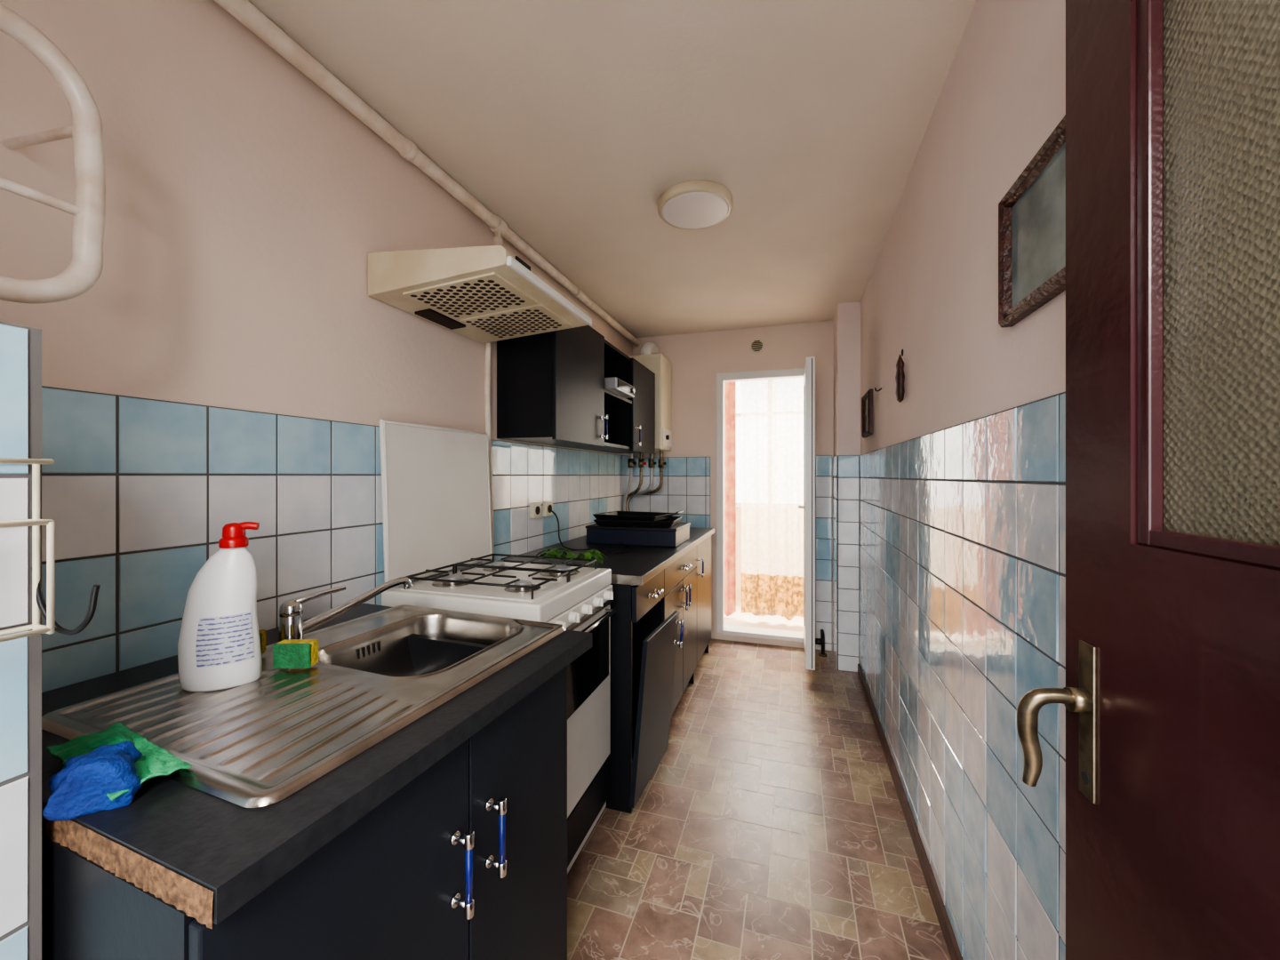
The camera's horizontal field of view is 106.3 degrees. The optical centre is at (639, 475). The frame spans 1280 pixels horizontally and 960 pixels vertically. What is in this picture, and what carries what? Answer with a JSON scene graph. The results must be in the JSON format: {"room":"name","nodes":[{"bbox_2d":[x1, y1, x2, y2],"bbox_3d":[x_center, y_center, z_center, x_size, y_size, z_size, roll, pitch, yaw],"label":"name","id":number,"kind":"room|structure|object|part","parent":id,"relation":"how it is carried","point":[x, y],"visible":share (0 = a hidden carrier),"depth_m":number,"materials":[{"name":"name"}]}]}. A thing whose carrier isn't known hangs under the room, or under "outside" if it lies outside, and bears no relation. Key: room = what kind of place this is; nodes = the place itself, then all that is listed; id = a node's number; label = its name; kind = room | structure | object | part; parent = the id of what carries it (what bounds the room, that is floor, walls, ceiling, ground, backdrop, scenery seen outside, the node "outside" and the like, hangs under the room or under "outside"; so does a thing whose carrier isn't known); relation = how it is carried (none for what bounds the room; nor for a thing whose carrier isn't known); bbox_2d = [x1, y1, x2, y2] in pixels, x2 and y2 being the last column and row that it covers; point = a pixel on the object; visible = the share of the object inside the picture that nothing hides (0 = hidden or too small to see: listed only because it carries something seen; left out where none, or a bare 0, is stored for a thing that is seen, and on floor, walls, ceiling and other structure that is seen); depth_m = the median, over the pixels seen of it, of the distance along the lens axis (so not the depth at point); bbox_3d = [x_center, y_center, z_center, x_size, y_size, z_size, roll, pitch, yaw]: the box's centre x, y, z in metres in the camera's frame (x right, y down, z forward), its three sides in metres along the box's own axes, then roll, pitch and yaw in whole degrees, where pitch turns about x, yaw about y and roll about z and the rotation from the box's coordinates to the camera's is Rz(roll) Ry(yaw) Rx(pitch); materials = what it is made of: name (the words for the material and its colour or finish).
{"room":"kitchen","nodes":[
{"label":"kitchen","id":0,"kind":"room"},
{"bbox_2d":[0,0,632,455],"bbox_3d":[-0.755,0.075,2.116,0.150,2.450,4.070,0,0,18],"label":"wall","id":1,"kind":"structure","parent":0,"point":[246,206],"depth_m":1.14,"materials":[{"name":"paint"}]},
{"bbox_2d":[0,3,105,303],"bbox_3d":[-1.079,-0.458,0.471,0.235,0.426,0.719,0,0,18],"label":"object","id":2,"kind":"object","parent":1,"relation":"attached to","point":[84,268],"visible":1,"depth_m":0.75,"materials":[{"name":"white metal"}]},
{"bbox_2d":[41,385,632,692],"bbox_3d":[-0.595,0.570,2.359,0.008,1.461,3.510,0,0,18],"label":"tiles","id":3,"kind":"structure","parent":1,"relation":"attached to","point":[139,494],"depth_m":1.09,"materials":[{"name":"tile"}]},
{"bbox_2d":[529,501,552,519],"bbox_3d":[-0.527,0.178,2.521,0.026,0.080,0.233,0,0,18],"label":"wall socket","id":4,"kind":"object","parent":3,"relation":"attached to","point":[535,508],"visible":1,"depth_m":2.50,"materials":[{"name":"beige plastic"}]},
{"bbox_3d":[-0.540,0.180,2.483,0.024,0.080,0.080,0,0,18],"label":"plate","id":5,"kind":"part","parent":4,"relation":"part of","materials":[{"name":"white plastic"}]},
{"bbox_3d":[-0.501,0.180,2.607,0.024,0.080,0.080,0,0,18],"label":"plate","id":6,"kind":"part","parent":4,"relation":"part of","materials":[{"name":"beige plastic"}]},
{"bbox_2d":[213,0,639,560],"bbox_3d":[-0.646,-0.388,2.063,0.086,1.516,4.025,0,0,18],"label":"gas pipe","id":7,"kind":"object","parent":1,"relation":"attached to","point":[245,12],"visible":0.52,"depth_m":1.59,"materials":[{"name":"white metal"}]},
{"bbox_2d":[367,245,591,343],"bbox_3d":[-0.525,-0.633,1.714,0.520,0.143,0.585,0,0,18],"label":"range hood","id":8,"kind":"object","parent":1,"relation":"attached to","point":[481,294],"visible":1,"depth_m":1.53,"materials":[{"name":"white plastic"}]},
{"bbox_2d":[515,256,530,271],"bbox_3d":[-0.352,-0.637,1.446,0.007,0.015,0.080,0,0,18],"label":"switch","id":9,"kind":"object","parent":8,"relation":"attached to","point":[522,263],"depth_m":1.43,"materials":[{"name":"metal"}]},
{"bbox_2d":[496,324,655,454],"bbox_3d":[-0.252,-0.459,2.871,0.336,0.602,1.565,0,0,18],"label":"upper cabinet","id":10,"kind":"object","parent":1,"relation":"attached to","point":[551,390],"visible":0.99,"depth_m":2.27,"materials":[{"name":"black wood"}]},
{"bbox_3d":[-0.288,-0.459,2.358,0.018,0.602,0.563,0,0,18],"label":"door","id":11,"kind":"part","parent":10,"relation":"part of","materials":[{"name":"black wood"}]},
{"bbox_2d":[604,388,631,405],"bbox_3d":[-0.260,-0.469,2.902,0.285,0.018,0.472,0,0,18],"label":"niche shelf","id":12,"kind":"object","parent":10,"relation":"attached to","point":[611,398],"depth_m":2.94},
{"bbox_2d":[604,376,635,398],"bbox_3d":[-0.201,-0.512,2.837,0.287,0.066,0.320,0,0,18],"label":"radio","id":13,"kind":"object","parent":10,"relation":"on","point":[615,385],"visible":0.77,"depth_m":2.71,"materials":[{"name":"silver metal"}]},
{"bbox_3d":[0.025,-0.459,3.336,0.018,0.602,0.508,0,0,18],"label":"door","id":14,"kind":"part","parent":10,"relation":"part of","materials":[{"name":"black wood"}]},
{"bbox_2d":[622,342,671,511],"bbox_3d":[0.063,-0.364,3.805,0.361,1.429,0.335,0,0,18],"label":"boiler","id":15,"kind":"object","parent":1,"relation":"attached to","point":[650,357],"visible":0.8,"depth_m":3.71,"materials":[{"name":"beige metal"}]},
{"bbox_3d":[0.213,-0.295,3.751,0.007,0.130,0.275,0,0,18],"label":"panel","id":16,"kind":"part","parent":15,"relation":"part of","materials":[{"name":"white plastic"}]},
{"bbox_2d":[248,0,975,338],"bbox_3d":[0.130,-1.210,1.833,2.010,0.120,4.370,0,0,18],"label":"ceiling","id":17,"kind":"structure","parent":0,"point":[570,122],"depth_m":1.55,"materials":[{"name":"paint"}]},
{"bbox_2d":[657,179,732,229],"bbox_3d":[0.231,-1.126,2.016,0.310,0.045,0.310,0,0,18],"label":"ceiling lamp","id":18,"kind":"object","parent":17,"relation":"attached to","point":[699,204],"depth_m":1.96,"materials":[{"name":"white plastic"}]},
{"bbox_2d":[632,320,833,650],"bbox_3d":[0.774,0.125,3.842,2.010,2.550,0.150,0,0,18],"label":"wall","id":19,"kind":"structure","parent":0,"point":[696,359],"depth_m":3.82,"materials":[{"name":"paint"}]},
{"bbox_2d":[632,456,710,527],"bbox_3d":[0.247,0.575,3.928,0.655,1.450,0.008,0,0,18],"label":"tiles","id":20,"kind":"structure","parent":19,"relation":"attached to","point":[685,486],"depth_m":3.90,"materials":[{"name":"tile"}]},
{"bbox_2d":[716,373,724,633],"bbox_3d":[0.644,0.220,3.836,0.054,2.058,0.080,0,0,18],"label":"door frame","id":21,"kind":"structure","parent":19,"relation":"attached to","point":[720,383],"depth_m":3.80,"materials":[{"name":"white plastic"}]},
{"bbox_2d":[750,338,764,353],"bbox_3d":[0.905,-1.000,3.709,0.110,0.110,0.021,0,0,18],"label":"air vent","id":22,"kind":"object","parent":19,"relation":"in","point":[756,346],"visible":1,"depth_m":3.70,"materials":[{"name":"beige plastic"}]},
{"bbox_2d":[722,624,803,642],"bbox_3d":[0.962,1.232,3.750,0.605,0.034,0.150,0,0,18],"label":"sill","id":23,"kind":"structure","parent":19,"relation":"attached to","point":[729,629],"depth_m":3.72,"materials":[{"name":"white plastic"}]},
{"bbox_2d":[723,368,804,382],"bbox_3d":[0.958,-0.779,3.736,0.605,0.059,0.080,0,0,18],"label":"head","id":24,"kind":"object","parent":19,"relation":"attached to","point":[798,372],"visible":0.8,"depth_m":3.70},
{"bbox_2d":[798,363,805,508],"bbox_3d":[1.126,-0.266,3.269,0.101,0.948,0.516,0,0,18],"label":"door","id":25,"kind":"structure","parent":19,"relation":"in","point":[799,506],"depth_m":3.17,"materials":[{"name":"white plastic"}]},
{"bbox_3d":[1.156,-0.698,3.289,0.056,0.085,0.460,0,0,18],"label":"sash","id":26,"kind":"part","parent":25,"relation":"part of","materials":[{"name":"white plastic"}]},
{"bbox_2d":[805,356,815,670],"bbox_3d":[1.073,0.235,3.029,0.056,1.950,0.087,0,0,18],"label":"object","id":27,"kind":"structure","parent":25,"relation":"attached to","point":[808,360],"depth_m":2.99,"materials":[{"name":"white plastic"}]},
{"bbox_3d":[1.070,0.235,2.985,0.006,1.930,0.002,0,0,18],"label":"sash gasket","id":28,"kind":"part","parent":27,"relation":"part of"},
{"bbox_2d":[803,385,805,625],"bbox_3d":[1.240,0.235,3.549,0.056,1.950,0.085,0,0,18],"label":"stile","id":29,"kind":"object","parent":19,"relation":"attached to","point":[804,386],"visible":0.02,"depth_m":3.52,"materials":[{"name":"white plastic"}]},
{"bbox_2d":[815,455,831,651],"bbox_3d":[1.366,0.575,3.569,0.115,1.450,0.008,0,0,18],"label":"tiles","id":30,"kind":"structure","parent":19,"relation":"attached to","point":[823,463],"depth_m":3.56,"materials":[{"name":"tile"}]},
{"bbox_2d":[567,638,951,959],"bbox_3d":[-0.088,1.350,1.152,2.010,0.101,5.540,0,0,18],"label":"floor","id":31,"kind":"structure","parent":0,"point":[771,823],"depth_m":1.71,"materials":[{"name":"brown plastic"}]},
{"bbox_2d":[41,633,567,959],"bbox_3d":[-0.618,0.859,0.905,0.772,0.878,0.702,0,0,21],"label":"base cabinet","id":32,"kind":"object","parent":31,"relation":"on","point":[467,860],"visible":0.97,"depth_m":0.71,"materials":[{"name":"black wood"}]},
{"bbox_2d":[41,603,592,928],"bbox_3d":[-0.614,0.404,0.946,0.766,0.037,0.782,0,0,21],"label":"countertop","id":33,"kind":"structure","parent":32,"relation":"on","point":[205,855],"depth_m":0.56,"materials":[{"name":"black laminate"}]},
{"bbox_2d":[47,722,191,800],"bbox_3d":[-0.686,0.364,0.629,0.225,0.019,0.073,0,0,27],"label":"cloth","id":34,"kind":"object","parent":33,"relation":"on","point":[155,761],"visible":0.56,"depth_m":0.64,"materials":[{"name":"green fabric"}]},
{"bbox_2d":[42,740,142,820],"bbox_3d":[-0.639,0.358,0.565,0.086,0.063,0.057,0,0,-29],"label":"cloth","id":35,"kind":"object","parent":34,"relation":"on","point":[83,785],"visible":0.99,"depth_m":0.55,"materials":[{"name":"blue fabric"}]},
{"bbox_2d":[41,604,566,807],"bbox_3d":[-0.565,0.453,0.979,0.558,0.158,0.715,0,0,21],"label":"sink","id":36,"kind":"object","parent":33,"relation":"in","point":[255,744],"visible":0.81,"depth_m":0.79,"materials":[{"name":"metal"}]},
{"bbox_2d":[177,521,262,691],"bbox_3d":[-0.762,0.232,0.872,0.120,0.293,0.072,0,0,-21],"label":"detergent bottle","id":37,"kind":"object","parent":36,"relation":"on","point":[219,644],"visible":1,"depth_m":0.85,"materials":[{"name":"white plastic"}]},
{"bbox_2d":[258,629,265,654],"bbox_3d":[-0.820,0.349,0.992,0.070,0.048,0.032,0,0,-19],"label":"sponge","id":38,"kind":"object","parent":36,"relation":"on","point":[262,632],"visible":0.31,"depth_m":1.00,"materials":[{"name":"yellow"}]},
{"bbox_2d":[272,639,318,668],"bbox_3d":[-0.677,0.351,0.946,0.070,0.048,0.032,0,0,-1],"label":"sponge","id":39,"kind":"object","parent":36,"relation":"on","point":[287,653],"visible":1,"depth_m":0.93,"materials":[{"name":"green"}]},
{"bbox_2d":[278,576,412,642],"bbox_3d":[-0.694,0.318,1.143,0.062,0.123,0.289,0,0,38],"label":"kitchen faucet","id":40,"kind":"object","parent":33,"relation":"on","point":[292,626],"visible":0.83,"depth_m":1.07,"materials":[{"name":"silver metal"}]},
{"bbox_3d":[-0.726,0.273,1.085,0.106,0.034,0.019,0,0,-38],"label":"lever","id":41,"kind":"part","parent":40,"relation":"part of","materials":[{"name":"silver metal"}]},
{"bbox_3d":[-0.359,0.810,0.630,0.019,0.760,0.370,0,0,21],"label":"door panel","id":42,"kind":"part","parent":32,"relation":"part of","materials":[{"name":"black wood"}]},
{"bbox_3d":[-0.283,0.578,0.761,0.030,0.009,0.009,0,0,21],"label":"handle post","id":43,"kind":"part","parent":32,"relation":"part of","materials":[{"name":"silver metal"}]},
{"bbox_3d":[-0.283,0.678,0.761,0.030,0.009,0.009,0,0,21],"label":"handle post","id":44,"kind":"part","parent":32,"relation":"part of","materials":[{"name":"silver metal"}]},
{"bbox_3d":[-0.269,0.574,0.756,0.015,0.024,0.015,0,0,21],"label":"handle","id":45,"kind":"part","parent":32,"relation":"part of","materials":[{"name":"silver metal"}]},
{"bbox_3d":[-0.269,0.682,0.756,0.015,0.024,0.015,0,0,21],"label":"handle","id":46,"kind":"part","parent":32,"relation":"part of","materials":[{"name":"silver metal"}]},
{"bbox_3d":[-0.253,0.578,0.839,0.030,0.009,0.009,0,0,21],"label":"handle post","id":47,"kind":"part","parent":32,"relation":"part of","materials":[{"name":"silver metal"}]},
{"bbox_3d":[-0.253,0.678,0.839,0.030,0.009,0.009,0,0,21],"label":"handle post","id":48,"kind":"part","parent":32,"relation":"part of","materials":[{"name":"silver metal"}]},
{"bbox_3d":[-0.239,0.574,0.834,0.015,0.024,0.015,0,0,21],"label":"handle","id":49,"kind":"part","parent":32,"relation":"part of","materials":[{"name":"silver metal"}]},
{"bbox_3d":[-0.239,0.682,0.834,0.015,0.024,0.015,0,0,21],"label":"handle","id":50,"kind":"part","parent":32,"relation":"part of","materials":[{"name":"silver metal"}]},
{"bbox_3d":[-0.234,0.810,0.958,0.019,0.760,0.324,0,0,21],"label":"door panel","id":51,"kind":"part","parent":32,"relation":"part of","materials":[{"name":"black wood"}]},
{"bbox_2d":[379,419,615,873],"bbox_3d":[-0.443,0.562,1.654,0.602,1.474,0.550,0,0,18],"label":"gas stove","id":52,"kind":"object","parent":31,"relation":"on","point":[436,480],"visible":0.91,"depth_m":1.62,"materials":[{"name":"white metal"}]},
{"bbox_3d":[-0.712,0.085,1.740,0.036,0.520,0.540,0,0,18],"label":"lid","id":53,"kind":"part","parent":52,"relation":"part of","materials":[{"name":"white metal"}]},
{"bbox_3d":[-0.613,0.345,1.577,0.065,0.014,0.065,0,0,18],"label":"burner","id":54,"kind":"part","parent":52,"relation":"part of","materials":[{"name":"metal"}]},
{"bbox_3d":[-0.232,0.438,1.392,0.022,0.036,0.036,0,0,18],"label":"knob","id":55,"kind":"part","parent":52,"relation":"part of","materials":[{"name":"white plastic"}]},
{"bbox_3d":[-0.203,0.438,1.483,0.022,0.036,0.036,0,0,18],"label":"knob","id":56,"kind":"part","parent":52,"relation":"part of","materials":[{"name":"white plastic"}]},
{"bbox_3d":[-0.200,0.441,1.576,0.028,0.049,0.550,0,0,18],"label":"control panel","id":57,"kind":"part","parent":52,"relation":"part of","materials":[{"name":"white metal"}]},
{"bbox_3d":[-0.174,0.438,1.573,0.022,0.036,0.036,0,0,18],"label":"knob","id":58,"kind":"part","parent":52,"relation":"part of","materials":[{"name":"white plastic"}]},
{"bbox_3d":[-0.205,1.145,1.578,0.015,0.150,0.540,0,0,18],"label":"drawer","id":59,"kind":"part","parent":52,"relation":"part of","materials":[{"name":"black metal"}]},
{"bbox_3d":[-0.202,0.476,1.577,0.024,0.017,0.546,0,0,18],"label":"panel trim","id":60,"kind":"part","parent":52,"relation":"part of","materials":[{"name":"metal"}]},
{"bbox_2d":[567,604,615,817],"bbox_3d":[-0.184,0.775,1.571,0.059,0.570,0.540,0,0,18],"label":"oven","id":61,"kind":"object","parent":52,"relation":"in","point":[588,676],"depth_m":1.63,"materials":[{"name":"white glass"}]},
{"bbox_3d":[-0.145,0.438,1.664,0.022,0.036,0.036,0,0,18],"label":"knob","id":62,"kind":"part","parent":52,"relation":"part of","materials":[{"name":"white plastic"}]},
{"bbox_3d":[-0.117,0.438,1.754,0.022,0.036,0.036,0,0,18],"label":"knob","id":63,"kind":"part","parent":52,"relation":"part of","materials":[{"name":"white plastic"}]},
{"bbox_2d":[605,535,711,813],"bbox_3d":[-0.030,0.859,2.722,0.823,0.878,1.853,0,0,18],"label":"base cabinet","id":64,"kind":"object","parent":31,"relation":"on","point":[660,628],"visible":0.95,"depth_m":1.93,"materials":[{"name":"black wood"}]},
{"bbox_2d":[496,527,714,585],"bbox_3d":[-0.067,0.402,2.784,0.730,0.035,1.779,0,0,18],"label":"countertop","id":65,"kind":"structure","parent":64,"relation":"on","point":[638,565],"depth_m":2.30,"materials":[{"name":"laminate"}]},
{"bbox_2d":[536,547,607,566],"bbox_3d":[-0.291,0.341,2.025,0.315,0.064,0.119,0,0,18],"label":"greens","id":66,"kind":"object","parent":65,"relation":"on","point":[592,554],"visible":0.82,"depth_m":2.02,"materials":[{"name":"green plant"}]},
{"bbox_2d":[550,509,631,553],"bbox_3d":[-0.267,0.282,2.536,0.474,0.210,0.277,0,0,18],"label":"power cable","id":67,"kind":"object","parent":65,"relation":"on","point":[551,510],"visible":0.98,"depth_m":2.48,"materials":[{"name":"rubber"}]},
{"bbox_3d":[-0.334,0.402,1.937,0.722,0.035,0.003,0,0,18],"label":"metal trim","id":68,"kind":"part","parent":65,"relation":"part of","materials":[{"name":"metal"}]},
{"bbox_2d":[585,510,690,547],"bbox_3d":[-0.001,0.294,2.817,0.530,0.179,0.377,0,0,18],"label":"trays","id":69,"kind":"object","parent":65,"relation":"on","point":[635,528],"visible":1,"depth_m":2.67,"materials":[{"name":"metal"}]},
{"bbox_3d":[-0.002,0.292,2.815,0.530,0.015,0.370,0,0,18],"label":"box lid","id":70,"kind":"part","parent":69,"relation":"part of","materials":[{"name":"metal"}]},
{"bbox_3d":[0.041,0.497,2.042,0.019,0.135,0.421,0,0,18],"label":"drawer","id":71,"kind":"part","parent":64,"relation":"part of","materials":[{"name":"brown wood"}]},
{"bbox_3d":[0.067,0.906,1.938,0.018,0.620,0.415,5,2,21],"label":"panel","id":72,"kind":"part","parent":64,"relation":"part of","materials":[{"name":"black wood"}]},
{"bbox_3d":[0.166,0.880,2.433,0.019,0.620,0.391,0,0,18],"label":"door panel","id":73,"kind":"part","parent":64,"relation":"part of","materials":[{"name":"black wood"}]},
{"bbox_3d":[0.226,0.497,2.621,0.019,0.135,0.786,0,0,18],"label":"drawer","id":74,"kind":"part","parent":64,"relation":"part of","materials":[{"name":"brown wood"}]},
{"bbox_3d":[0.286,0.880,2.809,0.019,0.620,0.391,0,0,18],"label":"door panel","id":75,"kind":"part","parent":64,"relation":"part of","materials":[{"name":"brown wood"}]},
{"bbox_3d":[0.430,0.810,3.259,0.019,0.760,0.546,0,0,18],"label":"door panel","id":76,"kind":"part","parent":64,"relation":"part of","materials":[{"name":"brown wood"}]},
{"bbox_2d":[815,629,827,656],"bbox_3d":[1.315,1.216,3.501,0.090,0.164,0.130,0,0,18],"label":"valve","id":77,"kind":"object","parent":31,"relation":"on","point":[818,641],"visible":0.98,"depth_m":3.45,"materials":[{"name":"metal"}]},
{"bbox_2d":[1016,531,1279,959],"bbox_3d":[0.368,0.676,0.154,0.102,1.227,0.800,0,0,14],"label":"door","id":78,"kind":"structure","parent":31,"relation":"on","point":[1176,856],"depth_m":0.40,"materials":[{"name":"red paint"}]},
{"bbox_3d":[0.438,0.280,0.513,0.059,0.111,0.026,0,0,14],"label":"handle","id":79,"kind":"part","parent":78,"relation":"part of","materials":[{"name":"gold metal"}]},
{"bbox_3d":[0.438,0.280,0.513,0.059,0.111,0.026,0,0,14],"label":"lever","id":80,"kind":"part","parent":78,"relation":"part of","materials":[{"name":"gold metal"}]},
{"bbox_2d":[1081,770,1089,783],"bbox_3d":[0.465,0.315,0.501,0.001,0.012,0.012,0,0,14],"label":"keyhole","id":81,"kind":"object","parent":78,"relation":"attached to","point":[1084,776],"visible":1,"depth_m":0.50,"materials":[{"name":"black metal"}]},
{"bbox_2d":[1079,640,1095,804],"bbox_3d":[0.466,0.255,0.500,0.003,0.160,0.024,0,0,14],"label":"plate","id":82,"kind":"object","parent":78,"relation":"attached to","point":[1087,652],"depth_m":0.50,"materials":[{"name":"metal"}]},
{"bbox_2d":[1063,687,1093,713],"bbox_3d":[0.458,0.235,0.502,0.015,0.024,0.024,0,0,14],"label":"handle neck","id":83,"kind":"object","parent":82,"relation":"attached to","point":[1083,702],"depth_m":0.49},
{"bbox_2d":[1149,529,1279,569],"bbox_3d":[0.388,0.056,0.149,0.012,0.015,0.574,0,0,14],"label":"bead","id":84,"kind":"object","parent":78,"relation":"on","point":[1263,555],"visible":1,"depth_m":0.36,"materials":[{"name":"red paint"}]},
{"bbox_2d":[724,507,803,631],"bbox_3d":[1.067,0.100,4.397,2.450,2.600,1.075,0,0,18],"label":"shell","id":85,"kind":"object","parent":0,"point":[736,619],"visible":0.02,"depth_m":4.22,"materials":[{"name":"paint"}]},
{"bbox_2d":[736,501,741,507],"bbox_3d":[1.211,0.299,4.847,2.230,0.058,0.060,0,0,18],"label":"rail","id":86,"kind":"object","parent":85,"relation":"on","point":[738,504],"visible":0.02,"depth_m":4.88,"materials":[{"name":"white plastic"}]},
{"bbox_2d":[736,412,741,416],"bbox_3d":[1.211,-0.620,4.847,2.230,0.040,0.060,0,0,18],"label":"rail","id":87,"kind":"object","parent":85,"relation":"attached to","point":[738,414],"visible":0.02,"depth_m":4.88,"materials":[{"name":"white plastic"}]},
{"bbox_3d":[0.993,-0.920,4.166,2.230,0.023,0.024,0,0,18],"label":"curtain rod","id":88,"kind":"object","parent":85,"relation":"attached to","visible":0},
{"bbox_2d":[724,381,735,615],"bbox_3d":[0.764,0.172,4.271,0.170,2.145,0.055,0,0,18],"label":"curtain","id":89,"kind":"object","parent":88,"relation":"hanging from","point":[730,388],"visible":0.52,"depth_m":4.26,"materials":[{"name":"fabric"}]},
{"bbox_2d":[740,377,803,620],"bbox_3d":[1.325,0.158,4.037,0.940,2.115,0.087,0,0,18],"label":"sheer curtain","id":90,"kind":"object","parent":88,"relation":"hanging from","point":[772,410],"visible":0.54,"depth_m":4.10,"materials":[{"name":"fabric"}]},
{"bbox_2d":[803,625,805,658],"bbox_3d":[1.156,1.155,3.289,0.056,0.110,0.460,0,0,18],"label":"sash","id":91,"kind":"object","parent":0,"point":[804,626],"depth_m":3.35,"materials":[{"name":"white"}]},
{"bbox_2d":[832,301,860,669],"bbox_3d":[1.440,0.075,3.361,0.148,2.450,0.360,0,0,18],"label":"wall column","id":92,"kind":"structure","parent":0,"point":[847,316],"depth_m":3.20,"materials":[{"name":"paint"}]},
{"bbox_2d":[837,455,859,671],"bbox_3d":[1.384,0.583,3.186,0.132,1.435,0.008,0,0,18],"label":"tiles","id":93,"kind":"structure","parent":92,"relation":"attached to","point":[848,466],"depth_m":3.18,"materials":[{"name":"tile"}]},
{"bbox_2d":[860,0,1065,455],"bbox_3d":[1.016,0.075,1.549,0.150,2.450,4.070,0,0,18],"label":"wall","id":94,"kind":"structure","parent":0,"point":[931,293],"depth_m":1.22,"materials":[{"name":"paint"}]},
{"bbox_2d":[861,388,873,438],"bbox_3d":[1.320,-0.355,2.790,0.026,0.250,0.280,0,0,18],"label":"framed picture","id":95,"kind":"object","parent":94,"relation":"attached to","point":[868,399],"visible":1,"depth_m":2.67,"materials":[{"name":"brown wood"}]},
{"bbox_2d":[874,384,883,391],"bbox_3d":[1.180,-0.430,2.373,0.038,0.036,0.036,0,0,18],"label":"wall hook","id":96,"kind":"object","parent":94,"relation":"attached to","point":[882,387],"visible":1,"depth_m":2.37,"materials":[{"name":"metal"}]},
{"bbox_2d":[895,349,904,402],"bbox_3d":[1.033,-0.396,1.906,0.033,0.212,0.060,0,0,18],"label":"carved ornament","id":97,"kind":"object","parent":94,"relation":"attached to","point":[900,378],"visible":1,"depth_m":1.89,"materials":[{"name":"brown wood"}]},
{"bbox_2d":[857,664,962,959],"bbox_3d":[0.881,1.270,1.403,0.018,0.059,3.710,0,0,18],"label":"baseboard","id":98,"kind":"structure","parent":94,"relation":"attached to","point":[947,930],"depth_m":1.65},
{"bbox_2d":[859,391,1065,959],"bbox_3d":[0.885,0.552,1.402,0.009,1.375,3.710,0,0,18],"label":"tiles","id":99,"kind":"structure","parent":94,"relation":"attached to","point":[963,526],"depth_m":1.13,"materials":[{"name":"tile"}]},
{"bbox_2d":[998,114,1065,327],"bbox_3d":[0.681,-0.427,0.795,0.026,0.255,0.370,0,0,18],"label":"framed painting","id":100,"kind":"object","parent":94,"relation":"attached to","point":[1032,212],"visible":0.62,"depth_m":0.85,"materials":[{"name":"brown wood"}]},
{"bbox_3d":[-0.987,0.569,0.345,0.490,1.462,0.555,0,0,18],"label":"wall pillar","id":101,"kind":"structure","parent":0,"visible":0},
{"bbox_2d":[0,321,41,959],"bbox_3d":[-0.750,0.569,0.269,0.008,1.462,0.555,0,0,18],"label":"tiles","id":102,"kind":"structure","parent":101,"relation":"attached to","point":[20,347],"depth_m":0.52,"materials":[{"name":"tile"}]},
{"bbox_2d":[0,457,100,642],"bbox_3d":[-0.665,0.079,0.408,0.072,0.193,0.271,0,0,18],"label":"wire rack","id":103,"kind":"object","parent":102,"relation":"attached to","point":[38,604],"visible":1,"depth_m":0.52,"materials":[{"name":"metal"}]},
{"bbox_3d":[0.398,-0.670,0.146,0.040,0.120,0.604,0,0,14],"label":"door","id":104,"kind":"structure","parent":0,"visible":0},
{"bbox_2d":[1136,0,1163,545],"bbox_3d":[0.461,-0.274,0.434,0.012,0.673,0.015,0,0,15],"label":"bead","id":105,"kind":"object","parent":104,"relation":"attached to","point":[1149,12],"visible":1,"depth_m":0.43,"materials":[{"name":"red paint"}]},
{"bbox_2d":[1065,0,1279,545],"bbox_3d":[0.409,-0.332,0.191,0.040,0.796,0.707,0,0,14],"label":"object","id":106,"kind":"structure","parent":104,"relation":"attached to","point":[1221,58],"depth_m":0.41,"materials":[{"name":"brown wood"}]},
{"bbox_3d":[0.485,-0.334,0.486,0.040,0.793,0.098,0,0,14],"label":"lock stile","id":107,"kind":"part","parent":106,"relation":"part of","materials":[{"name":"brown wood"}]}
]}

